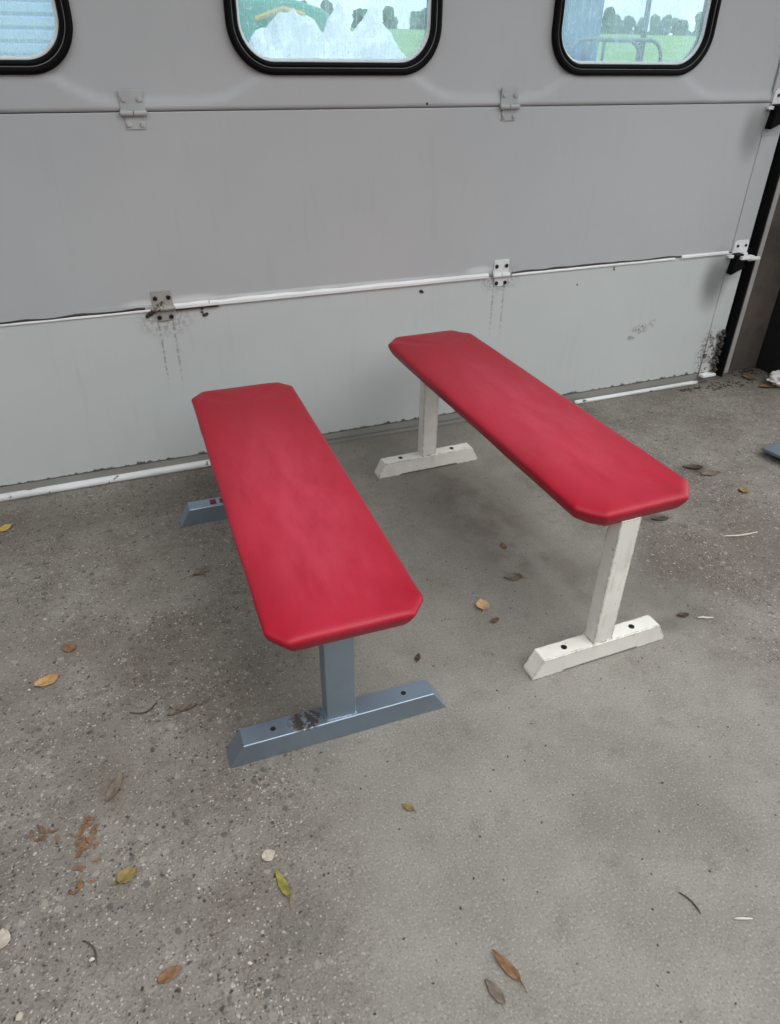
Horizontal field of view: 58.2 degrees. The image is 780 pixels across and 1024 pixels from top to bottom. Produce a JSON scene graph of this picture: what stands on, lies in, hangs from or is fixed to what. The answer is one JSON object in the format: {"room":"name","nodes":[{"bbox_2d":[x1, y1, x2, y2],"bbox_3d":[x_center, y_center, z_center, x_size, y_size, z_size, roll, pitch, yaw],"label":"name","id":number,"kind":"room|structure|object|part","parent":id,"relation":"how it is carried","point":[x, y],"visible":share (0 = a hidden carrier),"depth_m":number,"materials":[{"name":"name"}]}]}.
{"room":"garage interior","nodes":[
{"label":"garage interior","id":0,"kind":"room"},
{"bbox_2d":[0,367,779,1023],"bbox_3d":[2.776,0.672,1.432,12.200,0.120,5.720,-12,35,-18],"label":"floor","id":1,"kind":"structure","parent":0,"point":[561,821],"depth_m":1.47,"materials":[{"name":"concrete"}]},
{"bbox_2d":[0,928,10,948],"bbox_3d":[-0.652,0.719,1.178,0.028,0.006,0.029,18,37,24],"label":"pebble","id":2,"kind":"object","parent":1,"relation":"on","point":[5,937],"visible":1,"depth_m":1.18,"materials":[{"name":"white stone"}]},
{"bbox_2d":[0,524,10,530],"bbox_3d":[-1.208,0.050,2.188,0.044,0.007,0.037,-5,34,-8],"label":"leaf","id":3,"kind":"object","parent":1,"relation":"on","point":[4,527],"visible":1,"depth_m":2.19,"materials":[{"name":"yellow plant"}]},
{"bbox_2d":[15,1011,23,1020],"bbox_3d":[-0.575,0.782,1.088,0.011,0.006,0.013,-3,33,-5],"label":"chip","id":4,"kind":"object","parent":1,"relation":"on","point":[19,1016],"visible":1,"depth_m":1.09,"materials":[{"name":"white stone"}]},
{"bbox_2d":[30,826,59,842],"bbox_3d":[-0.658,0.615,1.341,0.062,0.004,0.035,-1,33,-3],"label":"leaf litter","id":5,"kind":"object","parent":1,"relation":"on","point":[41,830],"visible":1,"depth_m":1.34,"materials":[{"name":"brown plant"}]},
{"bbox_2d":[34,673,65,686],"bbox_3d":[-0.809,0.397,1.667,0.072,0.008,0.037,-25,41,-34],"label":"leaf","id":6,"kind":"object","parent":1,"relation":"on","point":[48,679],"visible":1,"depth_m":1.67,"materials":[{"name":"orange plant"}]},
{"bbox_2d":[63,642,75,654],"bbox_3d":[-0.802,0.341,1.754,0.031,0.006,0.038,6,34,8],"label":"leaf","id":7,"kind":"object","parent":1,"relation":"on","point":[69,646],"visible":1,"depth_m":1.76,"materials":[{"name":"brown plant"}]},
{"bbox_2d":[68,878,94,894],"bbox_3d":[-0.556,0.669,1.260,0.023,0.005,0.046,29,43,36],"label":"leaf litter","id":8,"kind":"object","parent":1,"relation":"on","point":[80,883],"visible":1,"depth_m":1.26,"materials":[{"name":"brown plant"}]},
{"bbox_2d":[70,815,101,871],"bbox_3d":[-0.576,0.625,1.327,0.054,0.005,0.118,-12,35,-18],"label":"leaf litter","id":9,"kind":"object","parent":1,"relation":"on","point":[82,846],"visible":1,"depth_m":1.33,"materials":[{"name":"brown plant"}]},
{"bbox_2d":[83,940,96,962],"bbox_3d":[-0.497,0.730,1.169,0.050,0.004,0.010,29,42,36],"label":"twig","id":10,"kind":"object","parent":1,"relation":"on","point":[87,942],"visible":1,"depth_m":1.17,"materials":[{"name":"wood"}]},
{"bbox_2d":[105,772,122,801],"bbox_3d":[-0.560,0.558,1.427,0.023,0.005,0.070,5,34,7],"label":"leaf","id":11,"kind":"object","parent":1,"relation":"on","point":[114,786],"visible":1,"depth_m":1.42,"materials":[{"name":"brown plant"}]},
{"bbox_2d":[110,867,137,885],"bbox_3d":[-0.482,0.659,1.270,0.044,0.010,0.030,-3,33,-5],"label":"leaf","id":12,"kind":"object","parent":1,"relation":"on","point":[125,875],"visible":1,"depth_m":1.27,"materials":[{"name":"yellow plant"}]},
{"bbox_3d":[-0.478,0.659,1.270,0.032,0.010,0.032,2,33,2],"label":"blade","id":13,"kind":"part","parent":12,"relation":"part of","materials":[{"name":"yellow plant"}]},
{"bbox_2d":[130,702,156,713],"bbox_3d":[-0.558,0.450,1.595,0.062,0.005,0.020,-18,37,-26],"label":"twig","id":14,"kind":"object","parent":1,"relation":"on","point":[156,702],"visible":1,"depth_m":1.59,"materials":[{"name":"brown wood"}]},
{"bbox_2d":[157,965,181,983],"bbox_3d":[-0.358,0.750,1.138,0.041,0.006,0.021,-22,39,-30],"label":"leaf","id":15,"kind":"object","parent":1,"relation":"on","point":[171,972],"visible":1,"depth_m":1.14,"materials":[{"name":"brown plant"}]},
{"bbox_2d":[168,702,191,715],"bbox_3d":[-0.478,0.448,1.596,0.060,0.006,0.018,-25,41,-34],"label":"leaf","id":16,"kind":"object","parent":1,"relation":"on","point":[180,707],"visible":1,"depth_m":1.60,"materials":[{"name":"brown plant"}]},
{"bbox_2d":[169,704,196,711],"bbox_3d":[-0.473,0.448,1.599,0.063,0.005,0.018,-3,33,-6],"label":"twig","id":17,"kind":"object","parent":1,"relation":"on","point":[195,704],"visible":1,"depth_m":1.59,"materials":[{"name":"brown wood"}]},
{"bbox_2d":[188,565,211,576],"bbox_3d":[-0.548,0.169,2.021,0.069,0.007,0.045,-6,34,-10],"label":"leaf","id":18,"kind":"object","parent":1,"relation":"on","point":[202,569],"visible":1,"depth_m":2.02,"materials":[{"name":"brown plant"}]},
{"bbox_3d":[-0.541,0.167,2.023,0.044,0.007,0.049,1,33,1],"label":"blade","id":19,"kind":"part","parent":18,"relation":"part of","materials":[{"name":"brown plant"}]},
{"bbox_2d":[262,849,274,860],"bbox_3d":[-0.228,0.641,1.309,0.023,0.005,0.023,8,34,10],"label":"leaf","id":20,"kind":"object","parent":1,"relation":"on","point":[268,854],"visible":1,"depth_m":1.31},
{"bbox_2d":[275,869,291,908],"bbox_3d":[-0.189,0.673,1.256,0.017,0.008,0.080,-18,38,-26],"label":"leaf","id":21,"kind":"object","parent":1,"relation":"on","point":[283,885],"visible":1,"depth_m":1.26,"materials":[{"name":"yellow plant"}]},
{"bbox_3d":[-0.193,0.668,1.262,0.017,0.008,0.062,-18,38,-26],"label":"blade","id":22,"kind":"part","parent":21,"relation":"part of","materials":[{"name":"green plant"}]},
{"bbox_2d":[179,382,445,767],"bbox_3d":[-0.273,0.068,1.828,0.494,0.394,1.160,-11,35,-17],"label":"bench","id":23,"kind":"object","parent":1,"relation":"on","point":[320,570],"visible":1,"depth_m":1.51,"materials":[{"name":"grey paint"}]},
{"bbox_3d":[-0.110,0.310,1.452,0.064,0.294,0.043,-11,35,-17],"label":"post","id":24,"kind":"part","parent":23,"relation":"part of","materials":[{"name":"grey metal"}]},
{"bbox_2d":[402,803,416,812],"bbox_3d":[0.039,0.587,1.394,0.034,0.005,0.014,17,37,23],"label":"leaf","id":25,"kind":"object","parent":1,"relation":"on","point":[409,807],"visible":1,"depth_m":1.39,"materials":[{"name":"plant"}]},
{"bbox_3d":[0.035,0.586,1.395,0.026,0.005,0.014,17,37,23],"label":"blade","id":26,"kind":"part","parent":25,"relation":"part of","materials":[{"name":"yellow plant"}]},
{"bbox_2d":[476,599,488,614],"bbox_3d":[0.249,0.254,1.902,0.038,0.010,0.051,23,39,30],"label":"leaf","id":27,"kind":"object","parent":1,"relation":"on","point":[482,604],"visible":1,"depth_m":1.91,"materials":[{"name":"beige plant"}]},
{"bbox_2d":[485,978,505,1004],"bbox_3d":[0.168,0.767,1.122,0.018,0.005,0.045,-22,39,-30],"label":"leaf","id":28,"kind":"object","parent":1,"relation":"on","point":[496,992],"visible":1,"depth_m":1.12,"materials":[{"name":"brown plant"}]},
{"bbox_2d":[492,949,526,992],"bbox_3d":[0.197,0.749,1.148,0.017,0.008,0.080,-25,41,-34],"label":"leaf","id":29,"kind":"object","parent":1,"relation":"on","point":[505,964],"visible":1,"depth_m":1.15,"materials":[{"name":"brown plant"}]},
{"bbox_3d":[0.191,0.745,1.153,0.017,0.008,0.062,-25,41,-34],"label":"blade","id":30,"kind":"part","parent":29,"relation":"part of","materials":[{"name":"orange plant"}]},
{"bbox_2d":[504,573,525,579],"bbox_3d":[0.360,0.185,2.011,0.064,0.007,0.032,0,33,-1],"label":"leaf","id":31,"kind":"object","parent":1,"relation":"on","point":[512,576],"visible":1,"depth_m":2.01,"materials":[{"name":"brown plant"}]},
{"bbox_2d":[374,330,688,679],"bbox_3d":[0.307,-0.123,2.070,0.391,0.460,1.174,-12,35,-19],"label":"bench","id":32,"kind":"object","parent":1,"relation":"on","point":[597,475],"visible":1,"depth_m":1.75,"materials":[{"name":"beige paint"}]},
{"bbox_3d":[0.135,-0.364,2.423,0.055,0.360,0.040,-12,35,-19],"label":"post","id":33,"kind":"part","parent":32,"relation":"part of","materials":[{"name":"white metal"}]},
{"bbox_3d":[0.516,0.157,1.636,0.055,0.360,0.040,-12,35,-19],"label":"post","id":34,"kind":"part","parent":32,"relation":"part of","materials":[{"name":"white metal"}]},
{"bbox_2d":[651,516,668,519],"bbox_3d":[0.876,0.020,2.275,0.060,0.004,0.025,-3,33,-6],"label":"leaf","id":35,"kind":"object","parent":1,"relation":"on","point":[657,517],"visible":1,"depth_m":2.27,"materials":[{"name":"brown plant"}]},
{"bbox_2d":[677,612,688,616],"bbox_3d":[0.787,0.275,1.882,0.034,0.008,0.018,-6,34,-10],"label":"leaf","id":36,"kind":"object","parent":1,"relation":"on","point":[684,614],"visible":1,"depth_m":1.88,"materials":[{"name":"plant"}]},
{"bbox_2d":[679,892,700,913],"bbox_3d":[0.534,0.693,1.246,0.008,0.004,0.047,-20,38,-28],"label":"twig","id":37,"kind":"object","parent":1,"relation":"on","point":[688,898],"visible":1,"depth_m":1.25,"materials":[{"name":"wood"}]},
{"bbox_2d":[684,464,702,468],"bbox_3d":[1.106,-0.166,2.558,0.070,0.009,0.030,5,34,7],"label":"leaf","id":38,"kind":"object","parent":1,"relation":"on","point":[693,466],"visible":1,"depth_m":2.56,"materials":[{"name":"brown plant"}]},
{"bbox_2d":[701,470,723,474],"bbox_3d":[1.163,-0.141,2.525,0.096,0.007,0.030,-6,34,-10],"label":"leaf","id":39,"kind":"object","parent":1,"relation":"on","point":[711,472],"visible":1,"depth_m":2.53,"materials":[{"name":"brown plant"}]},
{"bbox_2d":[680,379,752,392],"bbox_3d":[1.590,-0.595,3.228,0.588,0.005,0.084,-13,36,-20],"label":"dirt","id":40,"kind":"object","parent":1,"relation":"on","point":[747,379],"visible":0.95,"depth_m":3.20,"materials":[{"name":"brown soil"}]},
{"bbox_2d":[722,532,756,536],"bbox_3d":[1.100,0.071,2.201,0.122,0.006,0.011,-6,34,-10],"label":"straw","id":41,"kind":"object","parent":1,"relation":"on","point":[752,532],"visible":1,"depth_m":2.19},
{"bbox_2d":[733,917,752,919],"bbox_3d":[0.615,0.708,1.222,0.033,0.005,0.004,0,33,-2],"label":"splinter","id":42,"kind":"object","parent":1,"relation":"on","point":[736,918],"visible":1,"depth_m":1.22,"materials":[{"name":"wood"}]},
{"bbox_2d":[739,487,749,492],"bbox_3d":[1.223,-0.075,2.425,0.045,0.007,0.035,-12,35,-18],"label":"leaf","id":43,"kind":"object","parent":1,"relation":"on","point":[743,489],"visible":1,"depth_m":2.43,"materials":[{"name":"yellow plant"}]},
{"bbox_2d":[741,375,754,379],"bbox_3d":[1.679,-0.626,3.271,0.077,0.011,0.040,24,40,31],"label":"leaf","id":44,"kind":"object","parent":1,"relation":"on","point":[744,376],"visible":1,"depth_m":3.28,"materials":[{"name":"brown plant"}]},
{"bbox_2d":[730,367,768,375],"bbox_3d":[1.702,-0.676,3.353,0.222,0.005,0.119,0,33,-2],"label":"dirt","id":45,"kind":"object","parent":1,"relation":"on","point":[744,369],"visible":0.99,"depth_m":3.35,"materials":[{"name":"brown soil"}]},
{"bbox_2d":[758,384,779,387],"bbox_3d":[1.724,-0.572,3.189,0.096,0.010,0.036,0,33,-1],"label":"leaf","id":46,"kind":"object","parent":1,"relation":"on","point":[761,385],"visible":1,"depth_m":3.19,"materials":[{"name":"brown plant"}]},
{"bbox_3d":[1.713,-0.572,3.188,0.075,0.009,0.036,0,33,-1],"label":"blade","id":47,"kind":"part","parent":46,"relation":"part of","materials":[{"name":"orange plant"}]},
{"bbox_2d":[762,441,779,459],"bbox_3d":[1.698,-0.192,2.587,0.460,0.036,0.420,-18,38,-26],"label":"steel plate","id":48,"kind":"object","parent":1,"relation":"on","point":[773,449],"visible":1,"depth_m":2.62,"materials":[{"name":"blue metal"}]},
{"bbox_2d":[766,370,779,386],"bbox_3d":[1.796,-0.611,3.194,0.153,0.074,0.124,-12,35,-18],"label":"crumpled paper","id":49,"kind":"object","parent":1,"relation":"on","point":[774,377],"visible":1,"depth_m":3.17,"materials":[{"name":"white paper"}]},
{"bbox_2d":[728,194,779,370],"bbox_3d":[1.657,-1.875,2.725,0.183,2.700,0.240,-12,35,-18],"label":"wall","id":50,"kind":"structure","parent":0,"point":[766,285],"depth_m":3.20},
{"bbox_2d":[709,134,779,377],"bbox_3d":[1.542,-1.607,2.698,0.145,2.280,0.090,-12,35,-18],"label":"door track","id":51,"kind":"object","parent":50,"relation":"attached to","point":[774,172],"visible":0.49,"depth_m":3.01,"materials":[{"name":"black metal"}]},
{"bbox_2d":[0,0,779,501],"bbox_3d":[-0.142,-1.206,2.089,3.621,2.239,0.098,-12,35,-18],"label":"door","id":52,"kind":"structure","parent":51,"relation":"attached to","point":[187,210],"depth_m":2.29,"materials":[{"name":"paint"}]},
{"bbox_3d":[-1.093,-1.231,1.627,0.603,0.335,0.011,-12,35,-18],"label":"filler cord","id":53,"kind":"part","parent":52,"relation":"part of","materials":[{"name":"rubber"}]},
{"bbox_3d":[-0.699,-1.111,1.893,0.064,0.050,0.004,-12,35,-18],"label":"plate","id":54,"kind":"part","parent":52,"relation":"part of","materials":[{"name":"grey metal"}]},
{"bbox_3d":[-0.698,-1.071,1.921,0.052,0.040,0.004,-12,35,-18],"label":"plate","id":55,"kind":"part","parent":52,"relation":"part of","materials":[{"name":"grey metal"}]},
{"bbox_3d":[-0.711,-0.664,2.183,0.064,0.050,0.004,-12,35,-18],"label":"plate","id":56,"kind":"part","parent":52,"relation":"part of","materials":[{"name":"grey metal"}]},
{"bbox_3d":[-0.710,-0.624,2.211,0.052,0.040,0.004,-12,35,-18],"label":"plate","id":57,"kind":"part","parent":52,"relation":"part of","materials":[{"name":"grey metal"}]},
{"bbox_3d":[-0.143,-1.426,1.942,0.603,0.335,0.011,-12,35,-18],"label":"filler cord","id":58,"kind":"part","parent":52,"relation":"part of","materials":[{"name":"rubber"}]},
{"bbox_3d":[-0.189,-0.294,2.695,3.545,0.047,0.027,-12,35,-18],"label":"rail","id":59,"kind":"part","parent":52,"relation":"part of","materials":[{"name":"white metal"}]},
{"bbox_3d":[-0.220,-0.531,2.529,3.476,0.526,0.040,-12,35,-18],"label":"panel","id":60,"kind":"part","parent":52,"relation":"part of","materials":[{"name":"paint"}]},
{"bbox_3d":[-0.214,-0.977,2.236,3.476,0.535,0.040,-12,35,-18],"label":"panel","id":61,"kind":"part","parent":52,"relation":"part of","materials":[{"name":"paint"}]},
{"bbox_3d":[-0.210,-1.429,1.938,3.483,0.543,0.038,-12,35,-18],"label":"panel","id":62,"kind":"part","parent":52,"relation":"part of","materials":[{"name":"paint"}]},
{"bbox_3d":[0.407,-0.852,2.581,0.052,0.040,0.004,-12,35,-18],"label":"plate","id":63,"kind":"part","parent":52,"relation":"part of","materials":[{"name":"white paint"}]},
{"bbox_3d":[0.405,-0.893,2.554,0.064,0.050,0.004,-12,35,-18],"label":"plate","id":64,"kind":"part","parent":52,"relation":"part of","materials":[{"name":"white paint"}]},
{"bbox_3d":[0.386,-1.294,2.279,0.052,0.040,0.004,-12,35,-18],"label":"plate","id":65,"kind":"part","parent":52,"relation":"part of","materials":[{"name":"grey metal"}]},
{"bbox_3d":[0.385,-1.335,2.252,0.064,0.050,0.004,-12,35,-18],"label":"plate","id":66,"kind":"part","parent":52,"relation":"part of","materials":[{"name":"grey metal"}]},
{"bbox_3d":[0.807,-1.621,2.257,0.603,0.335,0.011,-12,35,-18],"label":"filler cord","id":67,"kind":"part","parent":52,"relation":"part of","materials":[{"name":"rubber"}]},
{"bbox_3d":[1.433,-0.719,3.147,0.052,0.200,0.003,-12,35,-18],"label":"bracket plate","id":68,"kind":"part","parent":52,"relation":"part of","materials":[{"name":"white metal"}]},
{"bbox_3d":[1.453,-1.100,2.904,0.078,0.050,0.004,-12,35,-18],"label":"bracket plate","id":69,"kind":"part","parent":52,"relation":"part of","materials":[{"name":"white paint"}]},
{"bbox_3d":[1.475,-1.056,2.905,0.067,0.014,0.026,-12,35,-18],"label":"carrier arm","id":70,"kind":"part","parent":52,"relation":"part of","materials":[{"name":"white paint"}]},
{"bbox_3d":[1.458,-1.548,2.611,0.078,0.050,0.004,-12,35,-18],"label":"bracket plate","id":71,"kind":"part","parent":52,"relation":"part of","materials":[{"name":"white paint"}]},
{"bbox_2d":[723,177,779,372],"bbox_3d":[1.582,-1.661,2.762,0.024,2.300,0.148,-12,35,-18],"label":"trim","id":72,"kind":"structure","parent":50,"relation":"attached to","point":[777,192],"depth_m":3.09,"materials":[{"name":"paint"}]},
{"bbox_2d":[755,289,779,373],"bbox_3d":[1.861,-1.811,2.631,0.115,2.700,0.600,-12,35,-18],"label":"wall","id":73,"kind":"structure","parent":0,"point":[768,360],"depth_m":3.29,"materials":[{"name":"black paint"}]},
{"label":"outside","id":74,"kind":"structure","parent":0,"visible":0},
{"bbox_2d":[350,28,696,61],"bbox_3d":[-12.379,-63.833,94.980,300.000,4.968,217.000,-12,35,-18],"label":"field","id":75,"kind":"structure","parent":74,"point":[674,46],"depth_m":55.88,"materials":[{"name":"green plant"}]},
{"bbox_2d":[0,0,54,55],"bbox_3d":[-5.568,-5.464,7.264,5.000,3.620,3.450,-12,35,-18],"label":"shed","id":76,"kind":"object","parent":75,"relation":"on","point":[38,38],"visible":0.02,"depth_m":6.80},
{"bbox_2d":[238,0,328,42],"bbox_3d":[-2.584,-7.936,11.720,3.718,2.934,2.218,0,33,-1],"label":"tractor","id":77,"kind":"object","parent":75,"relation":"on","point":[259,8],"visible":0.08,"depth_m":11.15,"materials":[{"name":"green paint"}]},
{"bbox_3d":[-1.739,-7.870,11.083,0.806,0.211,0.134,0,33,-1],"label":"handrail","id":78,"kind":"part","parent":77,"relation":"part of","materials":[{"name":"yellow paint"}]},
{"bbox_2d":[320,0,333,15],"bbox_3d":[-8.805,-69.692,99.088,3.154,4.431,2.482,5,33,7],"label":"tree","id":79,"kind":"object","parent":75,"relation":"on","point":[328,8],"visible":0.21,"depth_m":97.80,"materials":[{"name":"green plant"}]},
{"bbox_2d":[249,2,405,58],"bbox_3d":[-0.606,-5.439,8.986,3.400,1.792,2.600,-12,35,-18],"label":"heap","id":80,"kind":"object","parent":75,"relation":"on","point":[345,42],"visible":0.23,"depth_m":8.51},
{"bbox_2d":[351,8,360,27],"bbox_3d":[-4.565,-73.968,106.236,2.925,3.813,2.374,-27,42,-36],"label":"tree","id":81,"kind":"object","parent":75,"relation":"on","point":[354,23],"visible":0.23,"depth_m":105.36,"materials":[{"name":"green plant"}]},
{"bbox_2d":[354,9,366,26],"bbox_3d":[-3.856,-70.154,100.703,2.532,3.488,2.825,-20,38,-28],"label":"tree","id":82,"kind":"object","parent":75,"relation":"on","point":[358,15],"visible":0.29,"depth_m":100.12,"materials":[{"name":"green plant"}]},
{"bbox_2d":[382,6,396,28],"bbox_3d":[-0.206,-71.224,101.999,2.384,3.939,3.030,9,34,13],"label":"tree","id":83,"kind":"object","parent":75,"relation":"on","point":[388,17],"visible":0.77,"depth_m":101.00,"materials":[{"name":"green plant"}]},
{"bbox_2d":[409,11,415,28],"bbox_3d":[4.170,-75.854,109.347,2.236,3.728,2.756,-26,41,-34],"label":"tree","id":84,"kind":"object","parent":75,"relation":"on","point":[412,14],"visible":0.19,"depth_m":108.66,"materials":[{"name":"green plant"}]},
{"bbox_2d":[411,8,426,29],"bbox_3d":[4.350,-71.976,103.382,3.175,3.793,2.847,-25,41,-33],"label":"tree","id":85,"kind":"object","parent":75,"relation":"on","point":[420,19],"visible":0.75,"depth_m":102.70,"materials":[{"name":"green plant"}]},
{"bbox_2d":[562,0,604,60],"bbox_3d":[1.619,-4.799,7.040,0.952,2.900,0.952,-12,35,-18],"label":"tank","id":86,"kind":"object","parent":75,"relation":"on","point":[582,21],"visible":0.09,"depth_m":6.68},
{"bbox_2d":[600,7,615,33],"bbox_3d":[35.231,-78.897,113.604,2.575,4.851,3.273,14,36,19],"label":"tree","id":87,"kind":"object","parent":75,"relation":"on","point":[609,13],"visible":0.8,"depth_m":113.01,"materials":[{"name":"green plant"}]},
{"bbox_2d":[568,37,662,61],"bbox_3d":[1.939,-3.447,6.346,0.982,1.406,0.032,-12,35,-18],"label":"barrier","id":88,"kind":"object","parent":75,"relation":"on","point":[604,40],"visible":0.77,"depth_m":5.97,"materials":[{"name":"metal"}]},
{"bbox_2d":[613,14,629,33],"bbox_3d":[39.307,-83.227,120.856,2.702,4.205,3.328,-28,43,-36],"label":"tree","id":89,"kind":"object","parent":75,"relation":"on","point":[619,21],"visible":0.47,"depth_m":120.01,"materials":[{"name":"green plant"}]},
{"bbox_2d":[619,16,635,33],"bbox_3d":[38.963,-79.310,115.326,2.498,3.665,2.787,-26,41,-34],"label":"tree","id":90,"kind":"object","parent":75,"relation":"on","point":[630,21],"visible":0.88,"depth_m":114.34,"materials":[{"name":"green plant"}]},
{"bbox_2d":[633,17,649,34],"bbox_3d":[43.772,-84.132,122.488,2.818,4.020,2.823,11,35,15],"label":"tree","id":91,"kind":"object","parent":75,"relation":"on","point":[637,30],"visible":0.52,"depth_m":121.51,"materials":[{"name":"green plant"}]},
{"bbox_2d":[640,0,651,60],"bbox_3d":[2.580,-4.920,6.959,0.173,3.232,0.069,-12,35,-18],"label":"leaning pole","id":92,"kind":"object","parent":75,"relation":"on","point":[644,32],"visible":0.32,"depth_m":6.98,"materials":[{"name":"metal"}]},
{"bbox_2d":[647,14,662,34],"bbox_3d":[43.866,-80.301,116.592,2.453,4.035,3.117,-1,33,-2],"label":"tree","id":93,"kind":"object","parent":75,"relation":"on","point":[654,30],"visible":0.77,"depth_m":115.61,"materials":[{"name":"green plant"}]},
{"bbox_2d":[659,14,671,34],"bbox_3d":[48.091,-85.127,123.744,2.607,4.416,3.213,-14,36,-21],"label":"tree","id":94,"kind":"object","parent":75,"relation":"on","point":[666,23],"visible":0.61,"depth_m":122.52,"materials":[{"name":"green plant"}]},
{"bbox_2d":[669,17,685,35],"bbox_3d":[48.538,-81.316,118.515,2.603,3.725,2.904,20,38,27],"label":"tree","id":95,"kind":"object","parent":75,"relation":"on","point":[676,25],"visible":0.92,"depth_m":117.43,"materials":[{"name":"green plant"}]},
{"bbox_2d":[680,20,691,35],"bbox_3d":[52.420,-85.709,125.244,2.811,3.792,2.815,-6,34,-11],"label":"tree","id":96,"kind":"object","parent":75,"relation":"on","point":[685,28],"visible":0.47,"depth_m":124.64,"materials":[{"name":"green plant"}]},
{"bbox_2d":[691,11,701,35],"bbox_3d":[52.565,-82.328,119.331,2.596,4.651,3.299,-12,35,-18],"label":"tree","id":97,"kind":"object","parent":75,"relation":"on","point":[697,20],"visible":0.24,"depth_m":118.58,"materials":[{"name":"green plant"}]}
]}

